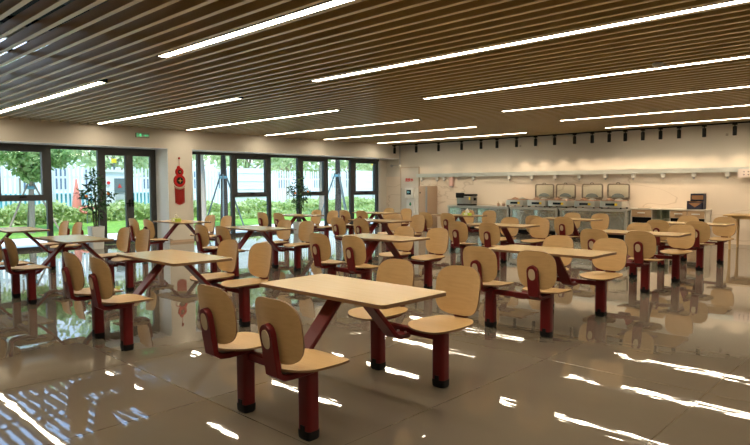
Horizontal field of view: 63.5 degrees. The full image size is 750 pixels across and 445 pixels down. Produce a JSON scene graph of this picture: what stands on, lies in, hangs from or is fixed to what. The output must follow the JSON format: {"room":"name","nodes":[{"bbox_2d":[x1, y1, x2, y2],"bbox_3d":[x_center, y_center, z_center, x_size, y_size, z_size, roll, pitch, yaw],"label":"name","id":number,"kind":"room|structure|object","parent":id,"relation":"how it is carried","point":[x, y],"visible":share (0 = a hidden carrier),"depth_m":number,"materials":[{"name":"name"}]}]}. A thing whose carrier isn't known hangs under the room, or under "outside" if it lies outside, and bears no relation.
{"room":"eatery","nodes":[
{"label":"eatery","id":0,"kind":"room"},
{"bbox_2d":[0,0,111,32],"bbox_3d":[0.630,-4.152,7.720,20.450,0.200,20.800,3,5,44],"label":"ceiling slab","id":1,"kind":"structure","parent":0,"point":[32,2],"depth_m":12.41,"materials":[{"name":"black"}]},
{"bbox_2d":[0,23,398,239],"bbox_3d":[-6.449,-1.933,14.631,0.850,5.000,20.400,3,5,44],"label":"wall","id":2,"kind":"structure","parent":0,"point":[180,143],"depth_m":15.61,"materials":[{"name":"beige paint"}]},
{"bbox_2d":[0,143,97,250],"bbox_3d":[-8.519,-0.514,12.919,0.145,2.388,5.140,3,5,44],"label":"window","id":3,"kind":"structure","parent":2,"relation":"in","point":[45,150],"depth_m":13.84,"materials":[{"name":"grey"}]},
{"bbox_2d":[101,151,130,244],"bbox_3d":[-6.440,-0.613,15.080,0.135,2.290,0.700,3,5,44],"label":"door","id":4,"kind":"structure","parent":2,"relation":"in","point":[103,153],"depth_m":15.19,"materials":[{"name":"grey metal"}]},
{"bbox_2d":[96,147,157,237],"bbox_3d":[-6.247,-0.667,15.313,0.100,2.388,1.468,3,5,44],"label":"trim","id":5,"kind":"structure","parent":2,"relation":"attached to","point":[98,153],"depth_m":15.05,"materials":[{"name":"grey metal"}]},
{"bbox_2d":[129,152,155,242],"bbox_3d":[-5.995,-0.643,15.546,0.135,2.290,0.690,3,5,44],"label":"door","id":6,"kind":"structure","parent":2,"relation":"in","point":[150,156],"depth_m":15.67,"materials":[{"name":"grey metal"}]},
{"bbox_2d":[135,133,149,137],"bbox_3d":[-5.675,-2.126,14.785,0.042,0.110,0.350,3,5,44],"label":"exit sign","id":7,"kind":"object","parent":2,"relation":"attached to","point":[139,135],"visible":1,"depth_m":14.78,"materials":[{"name":"green plastic"}]},
{"bbox_2d":[174,157,184,204],"bbox_3d":[-5.009,-1.063,15.538,0.062,1.224,0.330,3,5,44],"label":"ornament","id":8,"kind":"object","parent":2,"relation":"attached to","point":[179,179],"visible":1,"depth_m":15.53,"materials":[{"name":"red fabric"}]},
{"bbox_2d":[170,239,193,242],"bbox_3d":[-4.985,0.473,15.676,0.012,0.060,0.670,3,5,44],"label":"baseboard","id":9,"kind":"structure","parent":2,"relation":"attached to","point":[184,240],"depth_m":15.65,"materials":[{"name":"beige"}]},
{"bbox_2d":[0,141,394,242],"bbox_3d":[-4.714,-0.746,16.427,0.716,2.400,15.480,3,5,44],"label":"trim","id":10,"kind":"structure","parent":2,"relation":"attached to","point":[161,154],"depth_m":15.58,"materials":[{"name":"white paint"}]},
{"bbox_2d":[192,151,378,238],"bbox_3d":[-2.560,-0.911,19.150,0.145,2.388,7.798,3,5,44],"label":"window","id":11,"kind":"structure","parent":2,"relation":"in","point":[233,157],"depth_m":18.47,"materials":[{"name":"grey metal"}]},
{"bbox_2d":[0,225,749,444],"bbox_3d":[0.578,1.035,8.100,20.250,0.200,20.400,3,5,44],"label":"floor","id":12,"kind":"structure","parent":0,"point":[669,364],"depth_m":4.70,"materials":[{"name":"tile"}]},
{"bbox_2d":[0,221,83,269],"bbox_3d":[-5.806,0.436,9.859,1.200,0.836,1.814,3,5,44],"label":"table","id":13,"kind":"object","parent":12,"relation":"on","point":[77,227],"visible":0.73,"depth_m":10.15,"materials":[{"name":"brown wood"}]},
{"bbox_2d":[0,227,150,304],"bbox_3d":[-4.003,0.538,8.044,1.200,0.836,1.814,3,5,44],"label":"table","id":14,"kind":"object","parent":12,"relation":"on","point":[11,264],"visible":0.89,"depth_m":7.85,"materials":[{"name":"brown wood"}]},
{"bbox_2d":[72,167,118,248],"bbox_3d":[-6.422,-0.338,13.993,0.489,1.890,1.020,3,5,44],"label":"potted tree","id":15,"kind":"object","parent":12,"relation":"on","point":[96,230],"visible":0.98,"depth_m":13.96,"materials":[{"name":"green plant"}]},
{"bbox_2d":[62,239,271,350],"bbox_3d":[-1.973,0.657,5.931,1.200,0.836,1.814,3,5,44],"label":"table","id":16,"kind":"object","parent":12,"relation":"on","point":[101,290],"visible":0.96,"depth_m":5.68,"materials":[{"name":"brown wood"}]},
{"bbox_2d":[128,215,231,253],"bbox_3d":[-3.789,0.307,11.883,1.200,0.836,1.814,3,5,44],"label":"table","id":17,"kind":"object","parent":12,"relation":"on","point":[226,221],"visible":0.66,"depth_m":11.62,"materials":[{"name":"brown wood"}]},
{"bbox_2d":[172,213,180,221],"bbox_3d":[-3.867,-0.103,11.793,0.180,0.165,0.124,3,5,44],"label":"pack","id":18,"kind":"object","parent":17,"relation":"on","point":[176,219],"visible":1,"depth_m":11.75,"materials":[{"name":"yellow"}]},
{"bbox_2d":[194,220,313,279],"bbox_3d":[-1.946,0.416,9.935,1.200,0.836,1.814,3,5,44],"label":"table","id":19,"kind":"object","parent":12,"relation":"on","point":[283,228],"visible":0.84,"depth_m":9.99,"materials":[{"name":"brown wood"}]},
{"bbox_2d":[257,210,337,242],"bbox_3d":[-1.810,0.149,14.386,1.200,0.836,1.814,3,5,44],"label":"table","id":20,"kind":"object","parent":12,"relation":"on","point":[316,215],"visible":0.63,"depth_m":14.28,"materials":[{"name":"brown wood"}]},
{"bbox_2d":[286,171,310,233],"bbox_3d":[-2.304,-0.616,18.303,0.548,1.898,0.931,3,5,44],"label":"potted tree","id":21,"kind":"object","parent":12,"relation":"on","point":[296,224],"visible":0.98,"depth_m":18.27,"materials":[{"name":"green plant"}]},
{"bbox_2d":[197,259,480,441],"bbox_3d":[-0.177,0.762,4.054,1.200,0.836,1.814,3,5,44],"label":"table","id":22,"kind":"object","parent":12,"relation":"on","point":[287,354],"visible":1,"depth_m":3.80,"materials":[{"name":"laminate"}]},
{"bbox_2d":[339,208,411,233],"bbox_3d":[0.031,0.076,15.487,1.200,0.836,1.814,3,5,44],"label":"table","id":23,"kind":"object","parent":12,"relation":"on","point":[406,213],"visible":0.52,"depth_m":15.35,"materials":[{"name":"brown wood"}]},
{"bbox_2d":[331,214,424,262],"bbox_3d":[0.086,0.287,11.959,1.200,0.836,1.814,3,5,44],"label":"table","id":24,"kind":"object","parent":12,"relation":"on","point":[394,221],"visible":0.6,"depth_m":11.81,"materials":[{"name":"brown wood"}]},
{"bbox_2d":[309,226,448,288],"bbox_3d":[0.085,0.521,8.054,1.200,0.836,1.814,3,5,44],"label":"table","id":25,"kind":"object","parent":12,"relation":"on","point":[356,256],"visible":0.94,"depth_m":7.84,"materials":[{"name":"brown wood"}]},
{"bbox_2d":[405,188,418,225],"bbox_3d":[1.413,-0.509,20.771,0.510,1.360,0.649,3,5,44],"label":"water dispenser","id":26,"kind":"object","parent":12,"relation":"on","point":[412,194],"visible":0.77,"depth_m":20.52,"materials":[{"name":"white plastic"}]},
{"bbox_2d":[419,186,436,227],"bbox_3d":[1.791,-0.525,20.521,0.362,1.420,0.566,3,5,44],"label":"cabinet","id":27,"kind":"object","parent":12,"relation":"on","point":[427,194],"visible":0.72,"depth_m":20.35,"materials":[{"name":"beige wood"}]},
{"bbox_2d":[419,210,495,250],"bbox_3d":[1.919,0.159,13.978,1.200,0.836,1.814,3,5,44],"label":"table","id":28,"kind":"object","parent":12,"relation":"on","point":[489,216],"visible":0.44,"depth_m":13.69,"materials":[{"name":"brown wood"}]},
{"bbox_2d":[463,208,471,215],"bbox_3d":[2.086,-0.241,13.710,0.180,0.165,0.124,3,5,44],"label":"pack","id":29,"kind":"object","parent":28,"relation":"on","point":[467,211],"visible":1,"depth_m":13.68,"materials":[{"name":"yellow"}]},
{"bbox_2d":[447,205,513,229],"bbox_3d":[3.366,-0.127,18.955,2.230,0.800,0.690,3,5,44],"label":"counter","id":30,"kind":"object","parent":12,"relation":"on","point":[502,212],"depth_m":18.66,"materials":[{"name":"grey metal"}]},
{"bbox_2d":[456,193,476,205],"bbox_3d":[2.938,-0.746,19.276,0.640,0.400,0.400,3,5,44],"label":"rice cooker","id":31,"kind":"object","parent":30,"relation":"on","point":[462,198],"visible":0.99,"depth_m":19.12,"materials":[{"name":"silver metal"}]},
{"bbox_2d":[457,196,476,203],"bbox_3d":[2.930,-0.717,19.299,0.580,0.260,0.380,3,5,44],"label":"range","id":32,"kind":"object","parent":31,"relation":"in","point":[460,199],"depth_m":19.11,"materials":[{"name":"silver metal"}]},
{"bbox_2d":[447,205,513,208],"bbox_3d":[3.365,-0.492,18.933,2.230,0.070,0.690,3,5,44],"label":"countertop","id":33,"kind":"structure","parent":30,"relation":"on","point":[450,206],"depth_m":18.73,"materials":[{"name":"silver metal"}]},
{"bbox_2d":[506,197,527,206],"bbox_3d":[4.283,-0.625,18.039,0.580,0.295,0.500,3,5,44],"label":"food warmer","id":34,"kind":"object","parent":30,"relation":"on","point":[515,201],"visible":0.85,"depth_m":17.85,"materials":[{"name":"silver metal"}]},
{"bbox_2d":[448,217,549,273],"bbox_3d":[2.164,0.368,10.475,1.200,0.836,1.814,3,5,44],"label":"table","id":35,"kind":"object","parent":12,"relation":"on","point":[489,233],"visible":0.9,"depth_m":10.22,"materials":[{"name":"brown wood"}]},
{"bbox_2d":[510,206,564,234],"bbox_3d":[4.759,-0.053,17.628,1.500,0.800,0.690,3,5,44],"label":"counter","id":36,"kind":"object","parent":12,"relation":"on","point":[519,212],"depth_m":17.41,"materials":[{"name":"grey metal"}]},
{"bbox_2d":[510,206,564,209],"bbox_3d":[4.757,-0.417,17.606,1.500,0.070,0.690,3,5,44],"label":"countertop","id":37,"kind":"structure","parent":36,"relation":"on","point":[515,207],"depth_m":17.32,"materials":[{"name":"silver metal"}]},
{"bbox_2d":[527,183,553,206],"bbox_3d":[4.796,-0.798,17.553,0.608,0.696,0.522,3,5,44],"label":"food warmer","id":38,"kind":"object","parent":36,"relation":"on","point":[537,201],"visible":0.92,"depth_m":17.50,"materials":[{"name":"silver metal"}]},
{"bbox_2d":[548,183,575,207],"bbox_3d":[5.274,-0.773,17.098,0.608,0.696,0.522,3,5,44],"label":"food warmer","id":39,"kind":"object","parent":36,"relation":"on","point":[565,202],"visible":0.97,"depth_m":17.04,"materials":[{"name":"silver metal"}]},
{"bbox_2d":[463,235,627,337],"bbox_3d":[1.809,0.618,6.329,1.200,0.836,1.814,3,5,44],"label":"table","id":40,"kind":"object","parent":12,"relation":"on","point":[538,267],"visible":0.92,"depth_m":6.03,"materials":[{"name":"brown wood"}]},
{"bbox_2d":[525,213,608,245],"bbox_3d":[3.912,0.253,12.273,1.200,0.836,1.814,3,5,44],"label":"table","id":41,"kind":"object","parent":12,"relation":"on","point":[567,225],"visible":0.65,"depth_m":12.00,"materials":[{"name":"brown wood"}]},
{"bbox_2d":[559,207,630,239],"bbox_3d":[6.014,0.014,16.432,1.850,0.800,0.690,3,5,44],"label":"counter","id":42,"kind":"object","parent":12,"relation":"on","point":[619,219],"depth_m":15.89,"materials":[{"name":"grey metal"}]},
{"bbox_2d":[574,183,602,208],"bbox_3d":[5.838,-0.743,16.560,0.608,0.696,0.522,3,5,44],"label":"food warmer","id":43,"kind":"object","parent":42,"relation":"on","point":[583,202],"visible":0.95,"depth_m":16.49,"materials":[{"name":"silver metal"}]},
{"bbox_2d":[559,207,630,211],"bbox_3d":[6.012,-0.351,16.410,1.850,0.070,0.690,3,5,44],"label":"countertop","id":44,"kind":"structure","parent":42,"relation":"on","point":[568,208],"depth_m":16.20,"materials":[{"name":"silver metal"}]},
{"bbox_2d":[600,182,629,208],"bbox_3d":[6.359,-0.715,16.064,0.608,0.696,0.522,3,5,44],"label":"food warmer","id":45,"kind":"object","parent":42,"relation":"on","point":[610,202],"visible":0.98,"depth_m":16.01,"materials":[{"name":"silver metal"}]},
{"bbox_2d":[580,223,695,293],"bbox_3d":[3.760,0.473,8.623,1.200,0.836,1.814,3,5,44],"label":"table","id":46,"kind":"object","parent":12,"relation":"on","point":[640,239],"visible":0.8,"depth_m":8.27,"materials":[{"name":"brown wood"}]},
{"bbox_2d":[630,208,711,241],"bbox_3d":[7.420,0.063,15.263,1.800,0.830,0.460,3,5,44],"label":"sideboard","id":47,"kind":"object","parent":12,"relation":"on","point":[638,215],"visible":0.5,"depth_m":15.27,"materials":[{"name":"beige"}]},
{"bbox_2d":[630,208,711,210],"bbox_3d":[7.422,-0.336,15.243,1.800,0.030,0.450,3,5,44],"label":"countertop","id":48,"kind":"structure","parent":47,"relation":"on","point":[630,208],"depth_m":15.14,"materials":[{"name":"beige"}]},
{"bbox_2d":[687,193,705,208],"bbox_3d":[7.845,-0.515,14.777,0.360,0.380,0.262,3,5,44],"label":"storage rack","id":49,"kind":"object","parent":47,"relation":"on","point":[697,201],"visible":0.96,"depth_m":14.69,"materials":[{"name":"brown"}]},
{"bbox_2d":[647,216,736,270],"bbox_3d":[5.590,0.342,10.688,1.200,0.836,1.814,3,5,44],"label":"table","id":50,"kind":"object","parent":12,"relation":"on","point":[724,227],"visible":0.69,"depth_m":10.38,"materials":[{"name":"brown wood"}]},
{"bbox_2d":[723,213,749,248],"bbox_3d":[8.441,0.215,13.203,1.370,0.765,0.840,3,5,44],"label":"table","id":51,"kind":"object","parent":12,"relation":"on","point":[737,216],"visible":0.77,"depth_m":13.36,"materials":[{"name":"brown wood"}]},
{"bbox_2d":[0,0,749,144],"bbox_3d":[0.857,-1.967,7.608,19.400,0.130,20.350,3,5,44],"label":"ceiling","id":52,"kind":"structure","parent":0,"point":[272,68],"depth_m":7.33,"materials":[{"name":"brown wood"}]},
{"bbox_2d":[0,79,107,112],"bbox_3d":[-5.765,-2.056,10.229,5.620,0.054,0.144,3,5,44],"label":"ceiling light","id":53,"kind":"object","parent":52,"relation":"attached to","point":[103,81],"visible":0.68,"depth_m":9.40,"materials":[{"name":"white plastic"}]},
{"bbox_2d":[63,0,141,14],"bbox_3d":[-2.605,-3.239,9.417,0.760,0.460,17.700,3,5,44],"label":"duct","id":54,"kind":"object","parent":52,"relation":"attached to","point":[69,1],"depth_m":8.19,"materials":[{"name":"grey metal"}]},
{"bbox_2d":[95,97,242,123],"bbox_3d":[-4.246,-2.157,11.817,5.620,0.054,0.144,3,5,44],"label":"ceiling light","id":55,"kind":"object","parent":52,"relation":"attached to","point":[237,98],"visible":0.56,"depth_m":11.28,"materials":[{"name":"white plastic"}]},
{"bbox_2d":[156,0,355,57],"bbox_3d":[-0.332,-1.750,4.777,5.620,0.054,0.144,3,5,44],"label":"ceiling light","id":56,"kind":"object","parent":52,"relation":"attached to","point":[329,4],"visible":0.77,"depth_m":5.44,"materials":[{"name":"white plastic"}]},
{"bbox_2d":[187,109,340,129],"bbox_3d":[-2.727,-2.258,13.405,5.620,0.054,0.144,3,5,44],"label":"ceiling light","id":57,"kind":"object","parent":52,"relation":"attached to","point":[338,109],"visible":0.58,"depth_m":12.99,"materials":[{"name":"white plastic"}]},
{"bbox_2d":[263,119,420,135],"bbox_3d":[-1.070,-2.369,15.138,5.620,0.054,0.144,3,5,44],"label":"ceiling light","id":58,"kind":"object","parent":52,"relation":"attached to","point":[418,119],"visible":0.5,"depth_m":14.82,"materials":[{"name":"white plastic"}]},
{"bbox_2d":[322,126,477,139],"bbox_3d":[0.449,-2.470,16.727,5.620,0.054,0.144,3,5,44],"label":"ceiling light","id":59,"kind":"object","parent":52,"relation":"attached to","point":[475,126],"visible":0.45,"depth_m":16.31,"materials":[{"name":"white plastic"}]},
{"bbox_2d":[378,132,527,143],"bbox_3d":[2.105,-2.580,18.459,5.620,0.054,0.144,3,5,44],"label":"ceiling light","id":60,"kind":"object","parent":52,"relation":"attached to","point":[526,132],"visible":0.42,"depth_m":18.07,"materials":[{"name":"white plastic"}]},
{"bbox_2d":[309,0,749,81],"bbox_3d":[1.187,-1.851,6.365,5.620,0.054,0.144,3,5,44],"label":"ceiling light","id":61,"kind":"object","parent":52,"relation":"attached to","point":[732,2],"visible":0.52,"depth_m":5.82,"materials":[{"name":"white plastic"}]},
{"bbox_2d":[421,55,749,99],"bbox_3d":[2.844,-1.962,8.098,5.620,0.054,0.144,3,5,44],"label":"ceiling light","id":62,"kind":"object","parent":52,"relation":"attached to","point":[746,56],"visible":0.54,"depth_m":7.96,"materials":[{"name":"white plastic"}]},
{"bbox_2d":[501,86,749,111],"bbox_3d":[4.500,-2.072,9.831,5.620,0.054,0.144,3,5,44],"label":"ceiling light","id":63,"kind":"object","parent":52,"relation":"attached to","point":[741,86],"visible":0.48,"depth_m":10.05,"materials":[{"name":"white plastic"}]},
{"bbox_2d":[559,105,749,120],"bbox_3d":[6.157,-2.183,11.563,5.620,0.054,0.144,3,5,44],"label":"ceiling light","id":64,"kind":"object","parent":52,"relation":"attached to","point":[739,105],"visible":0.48,"depth_m":12.04,"materials":[{"name":"white plastic"}]},
{"bbox_2d":[652,62,662,68],"bbox_3d":[3.340,-1.854,7.159,0.120,0.060,0.120,3,5,44],"label":"smoke detector","id":65,"kind":"object","parent":52,"relation":"attached to","point":[656,65],"visible":1,"depth_m":7.12,"materials":[{"name":"white plastic"}]},
{"bbox_2d":[607,117,749,127],"bbox_3d":[7.814,-2.293,13.296,5.620,0.054,0.144,3,5,44],"label":"ceiling light","id":66,"kind":"object","parent":52,"relation":"attached to","point":[749,117],"visible":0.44,"depth_m":13.98,"materials":[{"name":"white plastic"}]},
{"bbox_2d":[386,172,749,244],"bbox_3d":[7.751,-0.412,15.402,20.450,1.760,0.220,3,5,44],"label":"wall","id":67,"kind":"structure","parent":0,"point":[730,195],"depth_m":16.26,"materials":[{"name":"beige paint"}]},
{"bbox_2d":[400,167,419,222],"bbox_3d":[1.224,-0.912,21.399,0.860,2.090,0.085,3,5,44],"label":"panel","id":68,"kind":"object","parent":67,"relation":"attached to","point":[408,179],"visible":0.47,"depth_m":21.46,"materials":[{"name":"beige"}]},
{"bbox_2d":[449,177,453,186],"bbox_3d":[2.537,-1.345,20.099,0.150,0.340,0.110,3,5,44],"label":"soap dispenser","id":69,"kind":"object","parent":67,"relation":"attached to","point":[451,179],"visible":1,"depth_m":20.05,"materials":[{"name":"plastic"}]},
{"bbox_2d":[416,167,749,176],"bbox_3d":[7.270,-1.322,15.572,16.050,0.120,0.115,3,5,44],"label":"wall ledge","id":70,"kind":"object","parent":67,"relation":"attached to","point":[713,169],"visible":1,"depth_m":16.68,"materials":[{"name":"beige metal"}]},
{"bbox_2d":[738,169,749,177],"bbox_3d":[8.824,-1.144,14.000,0.760,0.200,0.015,3,5,44],"label":"notice","id":71,"kind":"object","parent":70,"relation":"attached to","point":[742,173],"visible":1,"depth_m":14.18,"materials":[{"name":"beige paper"}]},
{"bbox_2d":[387,123,749,176],"bbox_3d":[7.748,-2.908,15.259,20.450,3.240,0.200,3,5,44],"label":"wall","id":72,"kind":"structure","parent":0,"point":[692,150],"depth_m":16.83,"materials":[{"name":"beige paint"}]},
{"bbox_2d":[390,146,400,166],"bbox_3d":[0.743,-2.365,21.771,0.500,0.770,0.095,3,5,44],"label":"pipe","id":73,"kind":"object","parent":72,"relation":"attached to","point":[399,146],"visible":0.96,"depth_m":21.62,"materials":[{"name":"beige metal"}]},
{"bbox_2d":[392,121,749,145],"bbox_3d":[7.412,-2.338,14.758,18.800,0.035,0.040,3,5,44],"label":"trim","id":74,"kind":"structure","parent":72,"relation":"attached to","point":[742,121],"depth_m":16.31,"materials":[{"name":"black metal"}]},
{"bbox_2d":[590,133,593,142],"bbox_3d":[5.836,-2.270,16.270,0.100,0.270,0.090,3,5,44],"label":"track spotlight","id":75,"kind":"object","parent":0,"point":[592,135],"visible":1,"depth_m":16.24,"materials":[{"name":"black metal"}]},
{"bbox_2d":[607,132,610,141],"bbox_3d":[6.168,-2.252,15.953,0.100,0.270,0.090,3,5,44],"label":"track spotlight","id":76,"kind":"object","parent":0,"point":[609,134],"visible":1,"depth_m":15.92,"materials":[{"name":"black metal"}]},
{"bbox_2d":[623,131,627,140],"bbox_3d":[6.472,-2.236,15.663,0.100,0.270,0.090,3,5,44],"label":"track spotlight","id":77,"kind":"object","parent":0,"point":[625,133],"visible":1,"depth_m":15.63,"materials":[{"name":"black metal"}]},
{"bbox_2d":[641,129,644,139],"bbox_3d":[6.791,-2.219,15.360,0.100,0.270,0.090,3,5,44],"label":"track spotlight","id":78,"kind":"object","parent":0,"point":[642,132],"visible":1,"depth_m":15.32,"materials":[{"name":"black metal"}]},
{"bbox_2d":[658,128,662,139],"bbox_3d":[7.102,-2.203,15.063,0.100,0.270,0.090,3,5,44],"label":"track spotlight","id":79,"kind":"object","parent":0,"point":[660,129],"visible":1,"depth_m":15.03,"materials":[{"name":"black metal"}]},
{"bbox_2d":[677,127,681,138],"bbox_3d":[7.413,-2.186,14.767,0.100,0.270,0.090,3,5,44],"label":"track spotlight","id":80,"kind":"object","parent":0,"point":[678,128],"visible":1,"depth_m":14.73,"materials":[{"name":"black metal"}]},
{"bbox_2d":[702,125,706,136],"bbox_3d":[7.818,-2.165,14.381,0.100,0.270,0.090,3,5,44],"label":"track spotlight","id":81,"kind":"object","parent":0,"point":[704,128],"visible":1,"depth_m":14.35,"materials":[{"name":"black metal"}]},
{"bbox_2d":[732,123,737,135],"bbox_3d":[8.281,-2.140,13.940,0.100,0.270,0.090,3,5,44],"label":"track spotlight","id":82,"kind":"object","parent":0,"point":[734,132],"visible":1,"depth_m":13.90,"materials":[{"name":"black metal"}]},
{"label":"outside","id":83,"kind":"structure","parent":0,"visible":0},
{"bbox_2d":[0,158,347,203],"bbox_3d":[-11.791,-3.280,51.231,4.060,3.450,70.000,3,5,44],"label":"building","id":84,"kind":"structure","parent":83,"point":[209,166],"depth_m":46.22,"materials":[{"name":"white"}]},
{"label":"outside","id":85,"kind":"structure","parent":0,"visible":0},
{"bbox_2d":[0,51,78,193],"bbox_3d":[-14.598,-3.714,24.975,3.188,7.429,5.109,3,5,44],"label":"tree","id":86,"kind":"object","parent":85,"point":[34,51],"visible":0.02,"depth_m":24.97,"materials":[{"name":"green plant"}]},
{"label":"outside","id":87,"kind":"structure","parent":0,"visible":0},
{"bbox_2d":[133,154,215,166],"bbox_3d":[-10.161,-3.985,30.350,3.242,7.292,5.056,3,5,44],"label":"tree","id":88,"kind":"object","parent":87,"point":[193,155],"visible":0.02,"depth_m":30.97,"materials":[{"name":"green plant"}]},
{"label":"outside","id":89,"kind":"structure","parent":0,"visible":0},
{"bbox_2d":[254,158,329,202],"bbox_3d":[-4.998,-3.601,35.150,3.285,5.909,5.232,3,5,44],"label":"tree","id":90,"kind":"object","parent":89,"point":[306,165],"visible":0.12,"depth_m":35.04,"materials":[{"name":"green plant"}]},
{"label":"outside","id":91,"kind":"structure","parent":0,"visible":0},
{"bbox_2d":[356,164,372,170],"bbox_3d":[0.182,-4.283,41.203,3.113,6.506,5.124,3,5,44],"label":"tree","id":92,"kind":"object","parent":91,"point":[362,167],"visible":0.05,"depth_m":39.76,"materials":[{"name":"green plant"}]},
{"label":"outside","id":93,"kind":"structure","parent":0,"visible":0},
{"bbox_2d":[0,209,374,239],"bbox_3d":[-8.787,0.020,23.638,6.700,0.440,46.000,3,5,44],"label":"lawn","id":94,"kind":"structure","parent":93,"point":[112,226],"depth_m":20.22,"materials":[{"name":"green plant"}]},
{"bbox_2d":[6,184,58,233],"bbox_3d":[-10.465,-0.381,18.235,1.417,1.563,1.506,3,5,44],"label":"stake","id":95,"kind":"object","parent":94,"relation":"on","point":[26,186],"visible":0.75,"depth_m":18.11,"materials":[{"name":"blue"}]},
{"bbox_2d":[0,149,77,232],"bbox_3d":[-10.255,-1.093,18.068,1.669,2.985,2.636,3,5,44],"label":"tree","id":96,"kind":"object","parent":94,"relation":"on","point":[27,164],"visible":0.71,"depth_m":17.94,"materials":[{"name":"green plant"}]},
{"bbox_2d":[72,179,81,208],"bbox_3d":[-10.840,-0.711,22.023,0.520,1.750,0.520,3,5,44],"label":"traffic cone","id":97,"kind":"object","parent":94,"relation":"on","point":[76,203],"visible":0.4,"depth_m":21.92,"materials":[{"name":"orange plastic"}]},
{"bbox_2d":[79,205,93,223],"bbox_3d":[-9.779,-0.167,20.556,0.100,0.830,0.516,3,5,44],"label":"ornament","id":98,"kind":"object","parent":94,"relation":"on","point":[80,208],"visible":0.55,"depth_m":20.44,"materials":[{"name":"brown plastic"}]},
{"bbox_2d":[0,192,194,207],"bbox_3d":[-12.206,-0.467,22.721,0.180,1.250,12.000,3,5,44],"label":"barrier","id":99,"kind":"object","parent":94,"relation":"on","point":[137,192],"visible":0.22,"depth_m":23.13,"materials":[{"name":"teal"}]},
{"bbox_2d":[0,199,211,225],"bbox_3d":[-10.586,-0.234,20.498,1.180,1.128,11.167,3,5,44],"label":"hedge","id":100,"kind":"object","parent":94,"relation":"on","point":[61,211],"visible":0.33,"depth_m":20.51,"materials":[{"name":"green plant"}]},
{"bbox_2d":[67,150,148,176],"bbox_3d":[-11.508,-3.108,26.878,3.382,5.967,5.074,3,5,44],"label":"tree","id":101,"kind":"object","parent":94,"relation":"on","point":[89,161],"visible":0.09,"depth_m":26.07,"materials":[{"name":"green plant"}]},
{"bbox_2d":[91,170,124,204],"bbox_3d":[-9.908,-0.933,22.738,0.745,2.060,1.080,3,5,44],"label":"hut","id":102,"kind":"object","parent":94,"relation":"on","point":[114,179],"visible":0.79,"depth_m":22.50,"materials":[{"name":"white"}]},
{"bbox_2d":[111,157,116,169],"bbox_3d":[-9.692,-2.197,22.492,0.040,0.490,0.180,3,5,44],"label":"sign","id":103,"kind":"object","parent":102,"relation":"on","point":[113,160],"visible":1,"depth_m":22.48,"materials":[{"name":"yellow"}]},
{"bbox_2d":[1,165,348,212],"bbox_3d":[-6.738,-1.283,27.109,0.100,2.210,24.040,3,5,44],"label":"picket fence","id":104,"kind":"object","parent":94,"relation":"on","point":[308,178],"visible":0.25,"depth_m":24.41,"materials":[{"name":"white"}]},
{"bbox_2d":[204,155,291,171],"bbox_3d":[-6.617,-3.897,31.925,3.180,6.898,5.194,3,5,41],"label":"tree","id":105,"kind":"object","parent":94,"relation":"on","point":[246,164],"visible":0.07,"depth_m":31.43,"materials":[{"name":"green plant"}]},
{"bbox_2d":[235,168,265,205],"bbox_3d":[-5.660,-1.324,27.557,0.120,2.270,1.700,3,5,44],"label":"screen panel","id":106,"kind":"object","parent":94,"relation":"on","point":[248,179],"visible":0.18,"depth_m":27.47,"materials":[{"name":"white"}]},
{"bbox_2d":[196,196,374,220],"bbox_3d":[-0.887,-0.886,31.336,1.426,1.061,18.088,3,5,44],"label":"hedge","id":107,"kind":"object","parent":94,"relation":"on","point":[244,206],"visible":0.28,"depth_m":27.30,"materials":[{"name":"green plant"}]},
{"bbox_2d":[319,162,323,218],"bbox_3d":[-2.312,-1.891,26.205,1.593,3.546,1.581,0,3,11],"label":"tree","id":108,"kind":"object","parent":94,"relation":"on","point":[321,198],"visible":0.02,"depth_m":26.13,"materials":[{"name":"beige plant"}]},
{"bbox_2d":[318,160,372,196],"bbox_3d":[-1.472,-4.554,37.194,3.387,7.539,5.147,3,5,44],"label":"tree","id":109,"kind":"object","parent":94,"relation":"on","point":[343,164],"visible":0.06,"depth_m":36.10,"materials":[{"name":"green plant"}]},
{"bbox_2d":[354,171,374,198],"bbox_3d":[-0.447,-1.671,33.008,0.120,2.270,2.600,3,5,44],"label":"screen panel","id":110,"kind":"object","parent":94,"relation":"on","point":[364,179],"visible":0.17,"depth_m":32.81,"materials":[{"name":"white"}]},
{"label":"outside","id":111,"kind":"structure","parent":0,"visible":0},
{"bbox_2d":[1,218,374,248],"bbox_3d":[-4.898,0.367,19.942,4.050,0.160,46.000,3,5,44],"label":"pavement","id":112,"kind":"structure","parent":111,"point":[25,242],"depth_m":16.75,"materials":[{"name":"concrete"}]},
{"bbox_2d":[200,155,206,224],"bbox_3d":[-5.932,-1.452,20.674,1.216,3.360,1.207,-1,3,-7],"label":"tree","id":113,"kind":"object","parent":112,"relation":"on","point":[203,184],"visible":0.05,"depth_m":20.62,"materials":[{"name":"beige plant"}]},
{"bbox_2d":[220,156,227,222],"bbox_3d":[-5.305,-1.574,21.171,1.609,3.537,1.696,3,5,44],"label":"tree","id":114,"kind":"object","parent":112,"relation":"on","point":[223,158],"visible":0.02,"depth_m":21.13,"materials":[{"name":"grey plant"}]},
{"bbox_2d":[207,174,244,225],"bbox_3d":[-5.201,-0.755,21.376,1.433,1.889,1.292,3,5,44],"label":"stake","id":115,"kind":"object","parent":112,"relation":"on","point":[222,177],"visible":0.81,"depth_m":21.25,"materials":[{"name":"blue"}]},
{"bbox_2d":[321,173,346,211],"bbox_3d":[-1.359,-1.007,24.496,1.398,1.988,1.378,3,5,44],"label":"stake","id":116,"kind":"object","parent":112,"relation":"on","point":[335,174],"visible":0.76,"depth_m":24.41,"materials":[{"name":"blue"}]},
{"bbox_2d":[335,160,340,216],"bbox_3d":[-1.493,-1.818,24.424,1.555,3.606,1.599,-1,3,-10],"label":"tree","id":117,"kind":"object","parent":112,"relation":"on","point":[337,162],"visible":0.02,"depth_m":24.38,"materials":[{"name":"grey plant"}]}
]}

